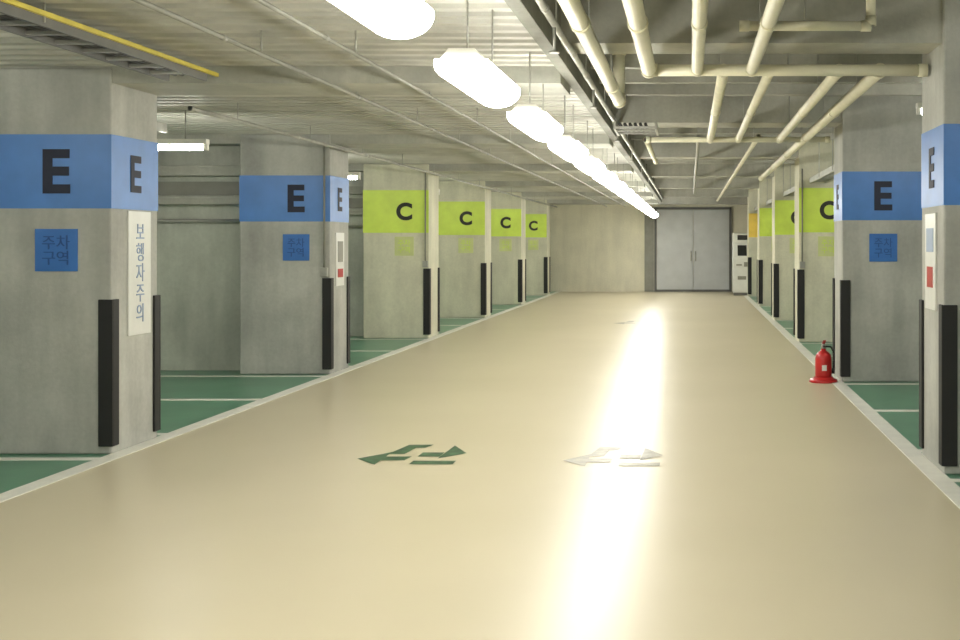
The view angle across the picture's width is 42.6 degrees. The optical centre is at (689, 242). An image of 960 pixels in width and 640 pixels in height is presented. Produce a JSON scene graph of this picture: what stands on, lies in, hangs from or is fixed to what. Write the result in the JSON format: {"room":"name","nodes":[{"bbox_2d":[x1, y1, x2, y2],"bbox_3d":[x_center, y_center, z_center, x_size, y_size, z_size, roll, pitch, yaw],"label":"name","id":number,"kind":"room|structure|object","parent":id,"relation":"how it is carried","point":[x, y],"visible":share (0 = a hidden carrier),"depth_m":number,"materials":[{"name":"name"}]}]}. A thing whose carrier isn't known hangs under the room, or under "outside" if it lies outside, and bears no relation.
{"room":"parking garage","nodes":[
{"label":"parking garage","id":0,"kind":"room"},
{"bbox_2d":[157,146,239,369],"bbox_3d":[-7.565,0.128,14.195,4.870,2.736,0.270,0,0,0],"label":"wall","id":1,"kind":"structure","parent":0,"point":[198,264],"depth_m":14.09,"materials":[{"name":"concrete"}]},
{"bbox_2d":[158,165,239,204],"bbox_3d":[-7.565,-0.675,13.990,4.870,0.450,0.200,0,0,0],"label":"ledges","id":2,"kind":"object","parent":1,"relation":"attached to","point":[163,170],"visible":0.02,"depth_m":13.89,"materials":[{"name":"concrete"}]},
{"bbox_2d":[0,0,656,199],"bbox_3d":[-5.460,-1.265,16.500,9.080,0.050,41.000,0,0,0],"label":"ceiling","id":3,"kind":"structure","parent":0,"point":[242,21],"depth_m":8.11,"materials":[{"name":"concrete"}]},
{"bbox_2d":[0,66,658,203],"bbox_3d":[-5.460,-1.197,16.625,9.080,0.125,36.890,0,0,0],"label":"ceiling beam","id":4,"kind":"structure","parent":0,"point":[232,80],"depth_m":8.99,"materials":[{"name":"concrete"}]},
{"bbox_2d":[0,291,959,639],"bbox_3d":[-1.200,1.572,16.500,18.000,0.156,41.400,0,0,0],"label":"floor","id":5,"kind":"structure","parent":0,"point":[778,504],"depth_m":7.04,"materials":[{"name":"beige paint"}]},
{"bbox_2d":[0,68,160,453],"bbox_3d":[-4.606,0.128,8.870,1.048,2.736,0.776,0,0,0],"label":"pillar","id":6,"kind":"structure","parent":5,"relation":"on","point":[49,319],"depth_m":8.50,"materials":[{"name":"concrete"}]},
{"bbox_2d":[35,229,77,270],"bbox_3d":[-4.485,0.050,8.495,0.300,0.300,0.009,0,0,0],"label":"plaque","id":7,"kind":"object","parent":6,"relation":"attached to","point":[41,264],"visible":1,"depth_m":8.49,"materials":[{"name":"blue paint"}]},
{"bbox_2d":[42,235,69,264],"bbox_3d":[-4.485,0.050,8.487,0.194,0.210,0.004,0,0,0],"label":"painted letters","id":8,"kind":"object","parent":7,"relation":"attached to","point":[60,238],"depth_m":8.49},
{"bbox_2d":[0,134,157,210],"bbox_3d":[-4.615,-0.507,8.870,1.036,0.525,0.746,0,0,0],"label":"band","id":9,"kind":"object","parent":6,"relation":"attached to","point":[99,165],"visible":0.82,"depth_m":8.50,"materials":[{"name":"paint"}]},
{"bbox_2d":[42,149,141,193],"bbox_3d":[-4.292,-0.507,8.675,0.673,0.314,0.136,0,0,-43],"label":"painted letters","id":10,"kind":"structure","parent":6,"relation":"attached to","point":[48,171],"depth_m":8.49,"materials":[{"name":"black paint"}]},
{"bbox_2d":[127,211,150,335],"bbox_3d":[-4.094,0.223,8.920,0.012,0.915,0.360,0,0,0],"label":"wall sign","id":11,"kind":"object","parent":6,"relation":"attached to","point":[135,326],"visible":1,"depth_m":8.88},
{"bbox_2d":[136,224,144,320],"bbox_3d":[-4.085,0.223,8.920,0.004,0.726,0.129,0,0,0],"label":"lettering","id":12,"kind":"object","parent":11,"relation":"attached to","point":[138,227],"visible":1,"depth_m":8.92},
{"bbox_2d":[240,134,349,373],"bbox_3d":[-4.606,0.128,14.040,1.048,2.736,0.776,0,0,0],"label":"pillar","id":13,"kind":"structure","parent":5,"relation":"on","point":[281,301],"depth_m":13.67,"materials":[{"name":"concrete"}]},
{"bbox_2d":[239,175,348,222],"bbox_3d":[-4.615,-0.507,14.040,1.036,0.525,0.746,0,0,0],"label":"band","id":14,"kind":"object","parent":13,"relation":"attached to","point":[262,198],"visible":0.86,"depth_m":13.67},
{"bbox_2d":[283,234,308,260],"bbox_3d":[-4.485,0.050,13.665,0.300,0.300,0.009,0,0,0],"label":"plaque","id":15,"kind":"object","parent":13,"relation":"attached to","point":[286,237],"visible":1,"depth_m":13.66,"materials":[{"name":"blue paint"}]},
{"bbox_2d":[287,238,303,256],"bbox_3d":[-4.485,0.050,13.657,0.194,0.210,0.004,0,0,0],"label":"painted letters","id":16,"kind":"object","parent":15,"relation":"attached to","point":[298,238],"depth_m":13.66},
{"bbox_2d":[288,185,341,211],"bbox_3d":[-4.292,-0.507,13.845,0.673,0.314,0.136,0,0,-43],"label":"painted letters","id":17,"kind":"structure","parent":13,"relation":"attached to","point":[291,197],"depth_m":13.66,"materials":[{"name":"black paint"}]},
{"bbox_2d":[323,146,324,267],"bbox_3d":[-4.160,-0.385,13.648,0.021,1.470,0.022,0,0,0],"label":"conduit","id":18,"kind":"object","parent":13,"relation":"attached to","point":[323,146],"visible":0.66,"depth_m":13.64,"materials":[{"name":"metal"}]},
{"bbox_2d":[335,233,343,285],"bbox_3d":[-4.094,0.190,14.030,0.012,0.620,0.320,0,0,0],"label":"sign board","id":19,"kind":"object","parent":13,"relation":"attached to","point":[339,281],"visible":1,"depth_m":13.96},
{"bbox_2d":[338,241,342,261],"bbox_3d":[-4.086,0.100,14.030,0.004,0.240,0.200,0,0,0],"label":"pictogram","id":20,"kind":"object","parent":19,"relation":"attached to","point":[340,243],"visible":1,"depth_m":14.02,"materials":[{"name":"grey paint"}]},
{"bbox_2d":[348,172,362,335],"bbox_3d":[-7.565,0.128,19.365,4.870,2.736,0.270,0,0,0],"label":"panel","id":21,"kind":"object","parent":5,"relation":"on","point":[355,235],"depth_m":19.26,"materials":[{"name":"concrete"}]},
{"bbox_2d":[349,186,362,214],"bbox_3d":[-7.565,-0.675,19.160,4.870,0.450,0.200,0,0,0],"label":"ledges","id":22,"kind":"object","parent":21,"relation":"attached to","point":[352,189],"visible":0.02,"depth_m":19.06,"materials":[{"name":"concrete"}]},
{"bbox_2d":[363,164,439,337],"bbox_3d":[-4.606,0.128,19.210,1.048,2.736,0.776,0,0,0],"label":"pillar","id":23,"kind":"structure","parent":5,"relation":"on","point":[392,284],"depth_m":18.84,"materials":[{"name":"concrete"}]},
{"bbox_2d":[363,190,428,232],"bbox_3d":[-4.619,-0.495,19.210,1.029,0.670,0.746,0,0,0],"label":"band","id":24,"kind":"object","parent":23,"relation":"attached to","point":[379,206],"visible":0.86,"depth_m":18.84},
{"bbox_2d":[396,203,411,219],"bbox_3d":[-4.485,-0.495,18.834,0.249,0.280,0.004,0,0,0],"label":"painted letters","id":25,"kind":"structure","parent":24,"relation":"attached to","point":[401,205],"depth_m":18.83,"materials":[{"name":"paint"}]},
{"bbox_2d":[395,237,413,255],"bbox_3d":[-4.485,0.050,18.834,0.300,0.300,0.009,0,0,0],"label":"plaque","id":26,"kind":"object","parent":23,"relation":"attached to","point":[398,247],"visible":1,"depth_m":18.83,"materials":[{"name":"paint"}]},
{"bbox_2d":[425,173,425,260],"bbox_3d":[-4.150,-0.385,18.818,0.021,1.470,0.022,0,0,0],"label":"conduit","id":27,"kind":"object","parent":23,"relation":"attached to","point":[425,173],"visible":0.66,"depth_m":18.81,"materials":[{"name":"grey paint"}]},
{"bbox_2d":[357,445,465,464],"bbox_3d":[-1.952,1.497,8.508,0.722,0.001,0.804,0,0,0],"label":"floor arrows","id":28,"kind":"object","parent":5,"relation":"on","point":[454,450],"depth_m":8.46,"materials":[{"name":"green paint"}]},
{"bbox_2d":[439,181,491,317],"bbox_3d":[-4.606,0.128,24.380,1.048,2.736,0.776,0,0,0],"label":"pillar","id":29,"kind":"structure","parent":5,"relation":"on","point":[460,273],"depth_m":24.01,"materials":[{"name":"concrete"}]},
{"bbox_2d":[439,202,484,234],"bbox_3d":[-4.619,-0.495,24.380,1.029,0.670,0.746,0,0,0],"label":"band","id":30,"kind":"object","parent":29,"relation":"attached to","point":[449,212],"visible":0.64,"depth_m":24.01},
{"bbox_2d":[460,211,471,224],"bbox_3d":[-4.485,-0.495,24.004,0.249,0.280,0.004,0,0,0],"label":"painted letters","id":31,"kind":"structure","parent":30,"relation":"attached to","point":[465,212],"depth_m":24.00,"materials":[{"name":"paint"}]},
{"bbox_2d":[458,238,472,252],"bbox_3d":[-4.485,0.050,24.005,0.300,0.300,0.009,0,0,0],"label":"plaque","id":32,"kind":"object","parent":29,"relation":"attached to","point":[460,245],"visible":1,"depth_m":24.00,"materials":[{"name":"paint"}]},
{"bbox_2d":[491,192,525,304],"bbox_3d":[-4.606,0.128,29.550,1.048,2.736,0.776,0,0,0],"label":"pillar","id":33,"kind":"structure","parent":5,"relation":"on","point":[504,263],"depth_m":29.18,"materials":[{"name":"concrete"}]},
{"bbox_2d":[499,239,511,250],"bbox_3d":[-4.485,0.050,29.174,0.300,0.300,0.009,0,0,0],"label":"plaque","id":34,"kind":"object","parent":33,"relation":"attached to","point":[509,248],"visible":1,"depth_m":29.17,"materials":[{"name":"paint"}]},
{"bbox_2d":[491,209,520,235],"bbox_3d":[-4.619,-0.495,29.550,1.029,0.670,0.746,0,0,0],"label":"band","id":35,"kind":"object","parent":33,"relation":"attached to","point":[497,215],"visible":0.57,"depth_m":29.18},
{"bbox_2d":[525,200,549,294],"bbox_3d":[-4.606,0.128,34.720,1.048,2.736,0.776,0,0,0],"label":"pillar","id":36,"kind":"structure","parent":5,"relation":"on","point":[534,259],"depth_m":34.35,"materials":[{"name":"concrete"}]},
{"bbox_2d":[528,240,538,249],"bbox_3d":[-4.485,0.050,34.344,0.300,0.300,0.009,0,0,0],"label":"plaque","id":37,"kind":"object","parent":36,"relation":"attached to","point":[536,243],"visible":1,"depth_m":34.34,"materials":[{"name":"paint"}]},
{"bbox_2d":[525,214,546,236],"bbox_3d":[-4.619,-0.495,34.720,1.029,0.670,0.746,0,0,0],"label":"band","id":38,"kind":"object","parent":36,"relation":"attached to","point":[541,219],"visible":0.57,"depth_m":34.35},
{"bbox_2d":[563,447,661,465],"bbox_3d":[-0.532,1.497,8.428,0.686,0.001,0.764,0,0,0],"label":"arrow marking","id":39,"kind":"object","parent":5,"relation":"on","point":[602,451],"depth_m":8.38,"materials":[{"name":"paint"}]},
{"bbox_2d":[732,233,747,294],"bbox_3d":[1.480,0.604,34.419,0.520,1.780,0.462,0,0,0],"label":"kiosk","id":40,"kind":"object","parent":5,"relation":"on","point":[739,240],"visible":0.73,"depth_m":34.20,"materials":[{"name":"paint"}]},
{"bbox_2d":[747,189,756,295],"bbox_3d":[2.146,-0.062,33.961,1.048,3.116,0.758,0,0,0],"label":"pillar","id":41,"kind":"structure","parent":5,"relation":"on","point":[752,193],"depth_m":33.60,"materials":[{"name":"concrete"}]},
{"bbox_2d":[749,213,756,236],"bbox_3d":[2.159,-0.495,33.970,1.029,0.670,0.746,0,0,0],"label":"band","id":42,"kind":"object","parent":41,"relation":"attached to","point":[752,216],"visible":0.36,"depth_m":33.59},
{"bbox_2d":[757,179,771,305],"bbox_3d":[2.146,-0.062,28.800,1.048,3.116,0.776,0,0,0],"label":"pillar","id":43,"kind":"structure","parent":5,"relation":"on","point":[764,193],"depth_m":28.43,"materials":[{"name":"concrete"}]},
{"bbox_2d":[759,208,771,235],"bbox_3d":[2.159,-0.495,28.800,1.029,0.670,0.746,0,0,0],"label":"band","id":44,"kind":"object","parent":43,"relation":"attached to","point":[765,214],"visible":0.36,"depth_m":28.43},
{"bbox_2d":[771,164,794,319],"bbox_3d":[2.146,-0.062,23.630,1.048,3.116,0.776,0,0,0],"label":"pillar","id":45,"kind":"structure","parent":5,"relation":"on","point":[781,255],"depth_m":23.26,"materials":[{"name":"concrete"}]},
{"bbox_2d":[775,200,794,234],"bbox_3d":[2.159,-0.495,23.630,1.029,0.670,0.746,0,0,0],"label":"band","id":46,"kind":"object","parent":45,"relation":"attached to","point":[784,209],"visible":0.36,"depth_m":23.26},
{"bbox_2d":[793,140,833,341],"bbox_3d":[2.146,-0.062,18.460,1.048,3.116,0.776,0,0,0],"label":"pillar","id":47,"kind":"structure","parent":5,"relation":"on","point":[813,158],"depth_m":18.09,"materials":[{"name":"concrete"}]},
{"bbox_2d":[802,169,802,261],"bbox_3d":[1.690,-0.385,18.068,0.021,1.470,0.022,0,0,0],"label":"conduit","id":48,"kind":"object","parent":47,"relation":"attached to","point":[802,169],"visible":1,"depth_m":18.06,"materials":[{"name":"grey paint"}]},
{"bbox_2d":[799,188,833,231],"bbox_3d":[2.159,-0.495,18.460,1.029,0.670,0.746,0,0,0],"label":"band","id":49,"kind":"object","parent":47,"relation":"attached to","point":[813,198],"visible":0.57,"depth_m":18.09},
{"bbox_2d":[820,201,833,218],"bbox_3d":[2.080,-0.495,18.084,0.249,0.280,0.004,0,0,0],"label":"painted letters","id":50,"kind":"structure","parent":49,"relation":"attached to","point":[826,203],"depth_m":18.08,"materials":[{"name":"paint"}]},
{"bbox_2d":[818,236,833,255],"bbox_3d":[2.080,0.050,18.084,0.300,0.300,0.009,0,0,0],"label":"plaque","id":51,"kind":"object","parent":47,"relation":"attached to","point":[828,252],"visible":0.64,"depth_m":18.08,"materials":[{"name":"paint"}]},
{"bbox_2d":[809,340,837,383],"bbox_3d":[1.440,1.270,12.950,0.310,0.460,0.310,0,0,0],"label":"fire extinguisher","id":52,"kind":"object","parent":5,"relation":"on","point":[824,370],"visible":1,"depth_m":12.88,"materials":[{"name":"red metal"}]},
{"bbox_2d":[832,96,921,381],"bbox_3d":[2.146,-0.062,13.290,1.048,3.116,0.776,0,0,0],"label":"pillar","id":53,"kind":"structure","parent":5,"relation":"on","point":[875,133],"depth_m":12.92,"materials":[{"name":"concrete"}]},
{"bbox_2d":[836,181,891,209],"bbox_3d":[1.865,-0.507,13.095,0.714,0.314,0.130,0,0,40],"label":"painted letters","id":54,"kind":"structure","parent":53,"relation":"attached to","point":[878,195],"depth_m":12.91,"materials":[{"name":"black paint"}]},
{"bbox_2d":[834,171,921,220],"bbox_3d":[2.155,-0.507,13.290,1.036,0.525,0.746,0,0,0],"label":"band","id":55,"kind":"object","parent":53,"relation":"attached to","point":[855,191],"visible":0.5,"depth_m":12.92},
{"bbox_2d":[869,234,896,261],"bbox_3d":[2.080,0.050,12.915,0.300,0.300,0.009,0,0,0],"label":"plaque","id":56,"kind":"object","parent":53,"relation":"attached to","point":[874,249],"visible":1,"depth_m":12.91,"materials":[{"name":"blue paint"}]},
{"bbox_2d":[919,0,959,473],"bbox_3d":[2.146,-0.062,8.120,1.048,3.116,0.776,0,0,0],"label":"pillar","id":57,"kind":"structure","parent":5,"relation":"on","point":[941,87],"depth_m":7.75,"materials":[{"name":"concrete"}]},
{"bbox_2d":[925,213,936,310],"bbox_3d":[1.634,0.125,8.140,0.012,0.650,0.340,0,0,0],"label":"wall sign","id":58,"kind":"object","parent":57,"relation":"attached to","point":[930,219],"visible":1,"depth_m":8.06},
{"bbox_2d":[926,228,932,251],"bbox_3d":[1.626,-0.020,8.140,0.004,0.160,0.220,0,0,0],"label":"pictogram","id":59,"kind":"object","parent":58,"relation":"attached to","point":[929,231],"visible":1,"depth_m":8.14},
{"bbox_2d":[927,266,932,287],"bbox_3d":[1.626,0.230,8.140,0.004,0.140,0.180,0,0,0],"label":"pictogram","id":60,"kind":"object","parent":58,"relation":"attached to","point":[929,269],"visible":1,"depth_m":8.12,"materials":[{"name":"paint"}]},
{"bbox_2d":[929,147,933,188],"bbox_3d":[1.865,-0.507,7.925,0.714,0.314,0.130,0,0,40],"label":"letter e","id":61,"kind":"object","parent":57,"relation":"attached to","point":[931,150],"depth_m":8.14,"materials":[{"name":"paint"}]},
{"bbox_2d":[921,124,959,207],"bbox_3d":[2.155,-0.507,8.120,1.036,0.525,0.746,0,0,0],"label":"band","id":62,"kind":"object","parent":57,"relation":"attached to","point":[945,138],"visible":1,"depth_m":7.81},
{"bbox_2d":[504,0,661,202],"bbox_3d":[-0.880,-1.410,16.500,0.080,0.420,41.000,0,0,0],"label":"cable tray","id":63,"kind":"object","parent":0,"point":[528,12],"depth_m":8.73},
{"bbox_2d":[550,205,746,291],"bbox_3d":[-1.200,-0.150,37.100,18.000,3.300,0.200,0,0,0],"label":"wall","id":64,"kind":"structure","parent":0,"point":[594,248],"depth_m":37.00,"materials":[{"name":"concrete"}]},
{"bbox_2d":[645,207,653,291],"bbox_3d":[-1.255,0.198,36.970,0.290,2.595,0.060,0,0,0],"label":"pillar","id":65,"kind":"structure","parent":64,"relation":"in","point":[649,221],"depth_m":36.94,"materials":[{"name":"grey paint"}]},
{"bbox_2d":[657,210,692,288],"bbox_3d":[-0.463,0.225,36.955,1.115,2.490,0.050,0,0,0],"label":"leaf","id":66,"kind":"object","parent":64,"relation":"attached to","point":[666,242],"visible":1,"depth_m":36.93,"materials":[{"name":"grey paint"}]},
{"bbox_2d":[657,214,727,271],"bbox_3d":[0.090,0.010,36.922,2.180,1.780,0.015,0,0,0],"label":"stiffeners","id":67,"kind":"object","parent":64,"relation":"attached to","point":[658,214],"visible":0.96,"depth_m":36.91,"materials":[{"name":"grey paint"}]},
{"bbox_2d":[654,207,731,291],"bbox_3d":[0.090,0.198,36.950,2.380,2.595,0.100,0,0,0],"label":"frame","id":68,"kind":"object","parent":64,"relation":"attached to","point":[655,208],"visible":1,"depth_m":36.90,"materials":[{"name":"paint"}]},
{"bbox_2d":[693,210,728,288],"bbox_3d":[0.652,0.225,36.955,1.095,2.490,0.050,0,0,0],"label":"leaf","id":69,"kind":"object","parent":64,"relation":"attached to","point":[702,242],"visible":1,"depth_m":36.93,"materials":[{"name":"grey paint"}]},
{"bbox_2d":[660,189,747,196],"bbox_3d":[3.380,-1.460,33.875,8.440,0.320,0.450,0,0,0],"label":"ceiling beam","id":70,"kind":"structure","parent":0,"point":[665,192],"depth_m":33.65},
{"bbox_2d":[656,179,758,188],"bbox_3d":[3.380,-1.460,28.705,8.440,0.320,0.450,0,0,0],"label":"ceiling beam","id":71,"kind":"structure","parent":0,"point":[660,183],"depth_m":28.48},
{"bbox_2d":[647,164,773,176],"bbox_3d":[3.380,-1.460,23.535,8.440,0.320,0.450,0,0,0],"label":"ceiling beam","id":72,"kind":"structure","parent":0,"point":[658,170],"depth_m":23.31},
{"bbox_2d":[634,140,797,158],"bbox_3d":[3.380,-1.460,18.365,8.440,0.320,0.450,0,0,0],"label":"ceiling beam","id":73,"kind":"structure","parent":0,"point":[662,150],"depth_m":18.14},
{"bbox_2d":[612,96,841,126],"bbox_3d":[3.380,-1.460,13.195,8.440,0.320,0.450,0,0,0],"label":"ceiling beam","id":74,"kind":"structure","parent":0,"point":[668,111],"depth_m":12.97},
{"bbox_2d":[561,0,941,53],"bbox_3d":[3.380,-1.460,8.025,8.440,0.320,0.450,0,0,0],"label":"ceiling beam","id":75,"kind":"structure","parent":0,"point":[902,26],"depth_m":7.80,"materials":[{"name":"concrete"}]},
{"bbox_2d":[590,54,921,178],"bbox_3d":[3.380,-1.550,18.390,8.440,0.140,39.100,0,0,0],"label":"ceiling beams","id":76,"kind":"structure","parent":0,"point":[636,84],"depth_m":11.97,"materials":[{"name":"concrete"}]},
{"bbox_3d":[-1.200,-1.720,16.500,18.000,0.200,41.400,0,0,0],"label":"ceiling","id":77,"kind":"structure","parent":0,"visible":0},
{"bbox_2d":[0,0,218,80],"bbox_3d":[-3.474,-1.180,2.225,0.311,0.120,12.450,0,0,0],"label":"cable tray","id":78,"kind":"object","parent":77,"relation":"hanging from","point":[16,17],"visible":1,"depth_m":6.83,"materials":[{"name":"paint"}]},
{"bbox_2d":[157,122,166,132],"bbox_3d":[-5.050,-1.040,10.200,0.600,0.080,1.400,0,0,0],"label":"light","id":79,"kind":"object","parent":77,"relation":"hanging from","point":[161,127],"visible":0.03,"depth_m":10.79,"materials":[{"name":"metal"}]},
{"bbox_2d":[157,110,209,150],"bbox_3d":[-5.200,-1.062,11.205,1.400,0.395,0.080,0,0,0],"label":"light","id":80,"kind":"object","parent":77,"relation":"hanging from","point":[163,144],"visible":0.41,"depth_m":11.18,"materials":[{"name":"white paint"}]},
{"bbox_2d":[348,172,360,179],"bbox_3d":[-5.200,-1.062,16.375,1.400,0.395,0.080,0,0,0],"label":"light","id":81,"kind":"object","parent":77,"relation":"hanging from","point":[351,175],"visible":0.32,"depth_m":16.35,"materials":[{"name":"white paint"}]},
{"bbox_2d":[131,0,606,206],"bbox_3d":[-2.500,-1.162,16.000,0.032,0.156,40.000,0,0,0],"label":"conduit","id":82,"kind":"object","parent":77,"relation":"hanging from","point":[145,3],"visible":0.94,"depth_m":7.54,"materials":[{"name":"metal"}]},
{"bbox_2d":[188,103,556,207],"bbox_3d":[-4.000,-1.150,22.800,0.041,0.180,26.400,0,0,0],"label":"conduit","id":83,"kind":"object","parent":77,"relation":"hanging from","point":[190,108],"visible":0.96,"depth_m":13.04,"materials":[{"name":"metal"}]},
{"bbox_2d":[328,0,433,38],"bbox_3d":[-1.050,-0.993,3.820,0.250,0.514,1.040,0,0,0],"label":"fluorescent light","id":84,"kind":"object","parent":77,"relation":"hanging from","point":[393,19],"visible":1,"depth_m":4.03,"materials":[{"name":"white paint"}]},
{"bbox_2d":[255,0,624,206],"bbox_3d":[-1.950,-1.163,16.000,0.027,0.154,40.000,0,0,0],"label":"conduit","id":85,"kind":"object","parent":77,"relation":"hanging from","point":[263,2],"visible":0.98,"depth_m":7.67,"materials":[{"name":"metal"}]},
{"bbox_2d":[434,0,519,107],"bbox_3d":[-1.050,-0.993,6.020,0.250,0.514,1.040,0,0,0],"label":"fluorescent light","id":86,"kind":"object","parent":77,"relation":"hanging from","point":[466,68],"visible":1,"depth_m":5.60,"materials":[{"name":"white paint"}]},
{"bbox_2d":[434,59,519,107],"bbox_3d":[-1.050,-0.789,6.020,0.250,0.106,1.040,0,0,0],"label":"diffuser","id":87,"kind":"object","parent":86,"relation":"attached to","point":[480,79],"depth_m":5.65,"materials":[{"name":"white"}]},
{"bbox_2d":[507,52,562,141],"bbox_3d":[-1.050,-0.993,8.220,0.250,0.514,1.040,0,0,0],"label":"fluorescent light","id":88,"kind":"object","parent":77,"relation":"hanging from","point":[531,119],"visible":1,"depth_m":7.72,"materials":[{"name":"white paint"}]},
{"bbox_2d":[507,112,562,141],"bbox_3d":[-1.050,-0.789,8.220,0.250,0.106,1.040,0,0,0],"label":"diffuser","id":89,"kind":"object","parent":88,"relation":"attached to","point":[540,126],"depth_m":7.78,"materials":[{"name":"white"}]},
{"bbox_2d":[548,95,588,161],"bbox_3d":[-1.050,-0.993,10.420,0.250,0.514,1.040,0,0,0],"label":"fluorescent light","id":90,"kind":"object","parent":77,"relation":"hanging from","point":[567,147],"visible":0.92,"depth_m":9.91,"materials":[{"name":"white paint"}]},
{"bbox_2d":[548,141,588,161],"bbox_3d":[-1.050,-0.789,10.420,0.250,0.106,1.040,0,0,0],"label":"diffuser","id":91,"kind":"object","parent":90,"relation":"attached to","point":[572,151],"depth_m":9.90,"materials":[{"name":"white"}]},
{"bbox_2d":[574,121,604,175],"bbox_3d":[-1.050,-0.993,12.620,0.250,0.514,1.040,0,0,0],"label":"fluorescent light","id":92,"kind":"object","parent":77,"relation":"hanging from","point":[591,165],"visible":0.89,"depth_m":12.11,"materials":[{"name":"white paint"}]},
{"bbox_2d":[574,159,604,175],"bbox_3d":[-1.050,-0.789,12.620,0.250,0.106,1.040,0,0,0],"label":"diffuser","id":93,"kind":"object","parent":92,"relation":"attached to","point":[593,167],"depth_m":12.10,"materials":[{"name":"white"}]},
{"bbox_2d":[557,0,625,107],"bbox_3d":[-0.590,-1.371,3.014,0.114,0.497,14.027,0,0,0],"label":"pipe","id":94,"kind":"object","parent":77,"relation":"hanging from","point":[613,82],"visible":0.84,"depth_m":7.35,"materials":[{"name":"metal"}]},
{"bbox_2d":[535,0,662,198],"bbox_3d":[-0.780,-1.356,15.000,0.060,0.528,38.000,0,0,0],"label":"pipe","id":95,"kind":"object","parent":77,"relation":"hanging from","point":[543,6],"visible":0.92,"depth_m":8.57,"materials":[{"name":"metal"}]},
{"bbox_2d":[592,168,617,184],"bbox_3d":[-1.050,-0.993,14.820,0.250,0.514,1.040,0,0,0],"label":"fluorescent light","id":96,"kind":"object","parent":77,"relation":"hanging from","point":[607,177],"visible":0.72,"depth_m":14.31,"materials":[{"name":"white paint"}]},
{"bbox_2d":[605,153,626,192],"bbox_3d":[-1.050,-0.993,17.020,0.250,0.514,1.040,0,0,0],"label":"fluorescent light","id":97,"kind":"object","parent":77,"relation":"hanging from","point":[619,186],"visible":0.75,"depth_m":16.66,"materials":[{"name":"white paint"}]},
{"bbox_2d":[605,182,626,192],"bbox_3d":[-1.050,-0.789,17.020,0.250,0.106,1.040,0,0,0],"label":"diffuser","id":98,"kind":"object","parent":97,"relation":"attached to","point":[618,187],"depth_m":16.50,"materials":[{"name":"white"}]},
{"bbox_2d":[615,173,633,197],"bbox_3d":[-1.050,-0.993,19.220,0.250,0.514,1.040,0,0,0],"label":"fluorescent light","id":99,"kind":"object","parent":77,"relation":"hanging from","point":[628,192],"visible":0.66,"depth_m":18.71,"materials":[{"name":"white paint"}]},
{"bbox_2d":[615,189,633,197],"bbox_3d":[-1.050,-0.789,19.220,0.250,0.106,1.040,0,0,0],"label":"diffuser","id":100,"kind":"object","parent":99,"relation":"attached to","point":[628,193],"depth_m":18.70,"materials":[{"name":"white"}]},
{"bbox_2d":[624,193,638,202],"bbox_3d":[-1.050,-0.993,21.420,0.250,0.514,1.040,0,0,0],"label":"fluorescent light","id":101,"kind":"object","parent":77,"relation":"hanging from","point":[634,198],"visible":0.64,"depth_m":20.90,"materials":[{"name":"white paint"}]},
{"bbox_2d":[613,121,658,135],"bbox_3d":[-0.530,-1.140,11.950,0.420,0.080,0.700,0,0,0],"label":"cable tray","id":102,"kind":"object","parent":77,"relation":"hanging from","point":[617,129],"visible":1,"depth_m":11.73,"materials":[{"name":"metal"}]},
{"bbox_2d":[630,181,643,205],"bbox_3d":[-1.050,-0.993,23.620,0.250,0.514,1.040,0,0,0],"label":"fluorescent light","id":103,"kind":"object","parent":77,"relation":"hanging from","point":[640,202],"visible":0.7,"depth_m":23.24,"materials":[{"name":"white paint"}]},
{"bbox_2d":[630,199,643,205],"bbox_3d":[-1.050,-0.789,23.620,0.250,0.106,1.040,0,0,0],"label":"diffuser","id":104,"kind":"object","parent":103,"relation":"attached to","point":[640,202],"depth_m":23.10,"materials":[{"name":"white"}]},
{"bbox_2d":[550,197,746,204],"bbox_3d":[-1.200,-1.390,36.000,17.600,0.460,0.400,0,0,0],"label":"beam","id":105,"kind":"structure","parent":77,"relation":"attached to","point":[666,200],"depth_m":35.80,"materials":[{"name":"concrete"}]},
{"bbox_2d":[693,135,700,193],"bbox_3d":[0.100,-1.417,22.000,0.050,0.405,16.000,0,0,0],"label":"pipe","id":106,"kind":"object","parent":77,"relation":"hanging from","point":[697,143],"visible":0.84,"depth_m":18.16,"materials":[{"name":"metal"}]},
{"bbox_2d":[716,127,760,201],"bbox_3d":[0.800,-1.413,24.500,0.068,0.414,21.000,0,0,0],"label":"pipe","id":107,"kind":"object","parent":77,"relation":"hanging from","point":[753,144],"visible":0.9,"depth_m":18.71,"materials":[{"name":"metal"}]},
{"bbox_2d":[622,0,927,180],"bbox_3d":[0.585,-1.371,8.997,2.137,0.497,25.990,0,0,-1],"label":"pipe","id":108,"kind":"object","parent":77,"relation":"hanging from","point":[637,21],"visible":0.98,"depth_m":8.17,"materials":[{"name":"metal"}]},
{"bbox_2d":[754,127,833,210],"bbox_3d":[1.925,-1.260,24.250,0.268,0.720,19.500,0,0,0],"label":"cable tray","id":109,"kind":"object","parent":77,"relation":"hanging from","point":[827,175],"visible":0.23,"depth_m":17.35,"materials":[{"name":"metal"}]},
{"bbox_2d":[739,0,875,31],"bbox_3d":[0.717,-1.453,7.300,0.834,0.334,0.068,0,0,0],"label":"pipe","id":110,"kind":"object","parent":77,"relation":"hanging from","point":[865,25],"visible":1,"depth_m":7.27,"materials":[{"name":"metal"}]},
{"bbox_2d":[916,102,921,114],"bbox_3d":[2.760,-1.383,10.705,1.480,0.475,0.080,0,0,0],"label":"light","id":111,"kind":"object","parent":77,"relation":"hanging from","point":[919,104],"visible":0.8,"depth_m":10.69,"materials":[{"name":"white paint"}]},
{"bbox_3d":[-10.100,-0.150,16.500,0.200,3.300,41.000,0,0,0],"label":"wall","id":112,"kind":"structure","parent":0,"visible":0},
{"bbox_2d":[157,219,239,222],"bbox_3d":[-7.565,-0.260,14.040,4.870,0.043,0.044,0,0,0],"label":"pipe","id":113,"kind":"object","parent":112,"relation":"attached to","point":[158,220],"visible":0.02,"depth_m":14.03,"materials":[{"name":"metal"}]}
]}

